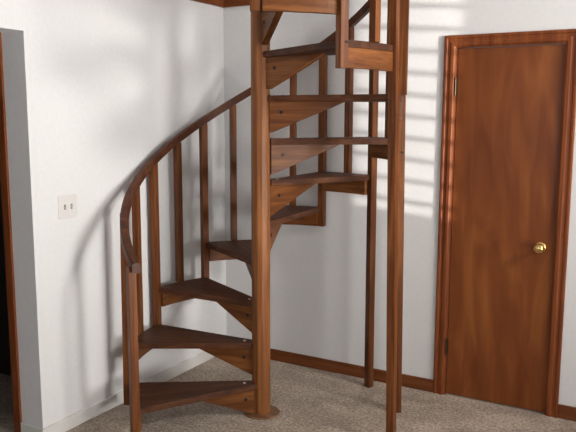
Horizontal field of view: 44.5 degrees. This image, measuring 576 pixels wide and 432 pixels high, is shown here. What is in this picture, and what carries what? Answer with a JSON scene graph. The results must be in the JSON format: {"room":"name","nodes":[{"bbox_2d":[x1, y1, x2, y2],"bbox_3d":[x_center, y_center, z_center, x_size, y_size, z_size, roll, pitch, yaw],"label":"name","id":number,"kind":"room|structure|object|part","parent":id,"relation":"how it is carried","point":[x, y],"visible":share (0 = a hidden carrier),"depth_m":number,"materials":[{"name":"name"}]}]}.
{"room":"stairwell","nodes":[
{"label":"stairwell","id":0,"kind":"room"},
{"bbox_2d":[0,177,10,375],"bbox_3d":[-2.278,-0.100,3.455,1.545,2.500,2.200,5,9,29],"label":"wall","id":1,"kind":"structure","parent":0,"point":[5,361],"depth_m":4.44,"materials":[{"name":"black"}]},
{"bbox_2d":[0,0,225,427],"bbox_3d":[-2.072,-0.402,2.043,0.155,3.500,6.350,5,9,29],"label":"wall","id":2,"kind":"structure","parent":0,"point":[93,89],"depth_m":3.78,"materials":[{"name":"paint"}]},
{"bbox_2d":[0,32,21,431],"bbox_3d":[-1.613,0.180,3.151,0.050,2.036,0.910,5,9,29],"label":"trim opening","id":3,"kind":"structure","parent":2,"relation":"attached to","point":[4,169],"depth_m":3.52,"materials":[{"name":"brown wood"}]},
{"bbox_2d":[21,422,43,431],"bbox_3d":[-1.308,1.108,3.605,0.168,0.072,0.012,5,9,29],"label":"baseboard opening","id":4,"kind":"structure","parent":2,"relation":"attached to","point":[25,427],"depth_m":3.60,"materials":[{"name":"white paint"}]},
{"bbox_2d":[58,194,77,219],"bbox_3d":[-1.122,-0.047,3.600,0.018,0.120,0.124,5,9,29],"label":"light switch","id":5,"kind":"object","parent":2,"relation":"attached to","point":[67,204],"visible":1,"depth_m":3.60,"materials":[{"name":"beige plastic"}]},
{"bbox_2d":[43,351,214,431],"bbox_3d":[-0.834,1.014,4.272,0.013,0.072,1.631,5,9,29],"label":"baseboard","id":6,"kind":"structure","parent":2,"relation":"attached to","point":[98,408],"depth_m":3.98,"materials":[{"name":"white paint"}]},
{"bbox_2d":[191,0,224,7],"bbox_3d":[-1.957,-1.067,1.970,0.020,0.140,6.200,5,9,29],"label":"trim","id":7,"kind":"structure","parent":2,"relation":"attached to","point":[219,3],"depth_m":4.53,"materials":[{"name":"brown wood"}]},
{"bbox_2d":[0,357,575,431],"bbox_3d":[-0.476,1.502,1.477,6.850,0.100,6.500,5,9,29],"label":"floor","id":8,"kind":"structure","parent":0,"point":[307,399],"depth_m":3.95,"materials":[{"name":"beige carpet"}]},
{"bbox_2d":[120,0,409,431],"bbox_3d":[-0.124,-0.606,3.693,1.529,3.446,1.506,5,9,29],"label":"spiral staircase","id":9,"kind":"structure","parent":8,"relation":"on","point":[270,198],"depth_m":3.80,"materials":[{"name":"brown wood"}]},
{"bbox_3d":[-0.766,0.699,3.487,0.041,0.919,0.041,-5,10,-32],"label":"newel post","id":10,"kind":"part","parent":9,"relation":"part of","materials":[{"name":"brown wood"}]},
{"bbox_3d":[-0.131,-1.046,3.631,1.499,2.558,1.499,5,9,29],"label":"handrail","id":11,"kind":"part","parent":9,"relation":"part of","materials":[{"name":"brown wood"}]},
{"bbox_3d":[-0.144,-0.533,3.704,0.102,3.300,0.102,3,9,20],"label":"central post","id":12,"kind":"part","parent":9,"relation":"part of","materials":[{"name":"brown wood"}]},
{"bbox_3d":[0.495,-0.080,4.162,0.047,2.277,0.044,-5,10,-32],"label":"support post","id":13,"kind":"part","parent":9,"relation":"part of","materials":[{"name":"brown wood"}]},
{"bbox_3d":[0.505,-0.198,3.389,0.081,2.729,0.063,5,9,29],"label":"support post","id":14,"kind":"part","parent":9,"relation":"part of","materials":[{"name":"brown wood"}]},
{"bbox_3d":[0.602,-0.139,3.781,0.071,2.503,0.042,0,8,-2],"label":"support post","id":15,"kind":"part","parent":9,"relation":"part of","materials":[{"name":"brown wood"}]},
{"bbox_2d":[223,0,575,406],"bbox_3d":[1.776,-0.609,3.572,5.305,3.500,0.150,5,9,29],"label":"wall","id":16,"kind":"structure","parent":0,"point":[318,274],"depth_m":4.32,"materials":[{"name":"paint"}]},
{"bbox_2d":[224,0,249,7],"bbox_3d":[1.747,-1.260,3.398,4.980,0.140,0.020,5,9,29],"label":"trim","id":17,"kind":"structure","parent":16,"relation":"attached to","point":[227,3],"depth_m":4.57,"materials":[{"name":"brown wood"}]},
{"bbox_2d":[270,348,432,391],"bbox_3d":[0.223,0.968,4.597,1.498,0.078,0.013,5,9,29],"label":"baseboard","id":18,"kind":"structure","parent":16,"relation":"attached to","point":[409,381],"depth_m":4.52,"materials":[{"name":"brown wood"}]},
{"bbox_2d":[433,29,575,417],"bbox_3d":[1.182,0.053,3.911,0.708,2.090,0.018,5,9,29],"label":"door frame","id":19,"kind":"structure","parent":16,"relation":"in","point":[568,36],"depth_m":3.84,"materials":[{"name":"brown wood"}]},
{"bbox_2d":[445,44,565,412],"bbox_3d":[1.179,0.085,3.911,0.582,2.010,0.109,5,9,29],"label":"door","id":20,"kind":"structure","parent":16,"relation":"in","point":[509,103],"depth_m":3.92,"materials":[{"name":"brown wood"}]},
{"bbox_3d":[1.355,0.175,3.798,0.057,0.057,0.067,5,9,29],"label":"knob","id":21,"kind":"part","parent":20,"relation":"part of","materials":[{"name":"gold metal"}]},
{"bbox_3d":[2.400,-0.027,-0.487,0.150,3.500,6.350,5,9,29],"label":"wall","id":22,"kind":"structure","parent":0,"visible":0},
{"bbox_2d":[557,404,575,420],"bbox_3d":[2.695,1.175,3.198,2.782,0.078,0.013,5,9,29],"label":"baseboard","id":23,"kind":"structure","parent":22,"relation":"attached to","point":[564,411],"depth_m":3.85,"materials":[{"name":"brown wood"}]}
]}

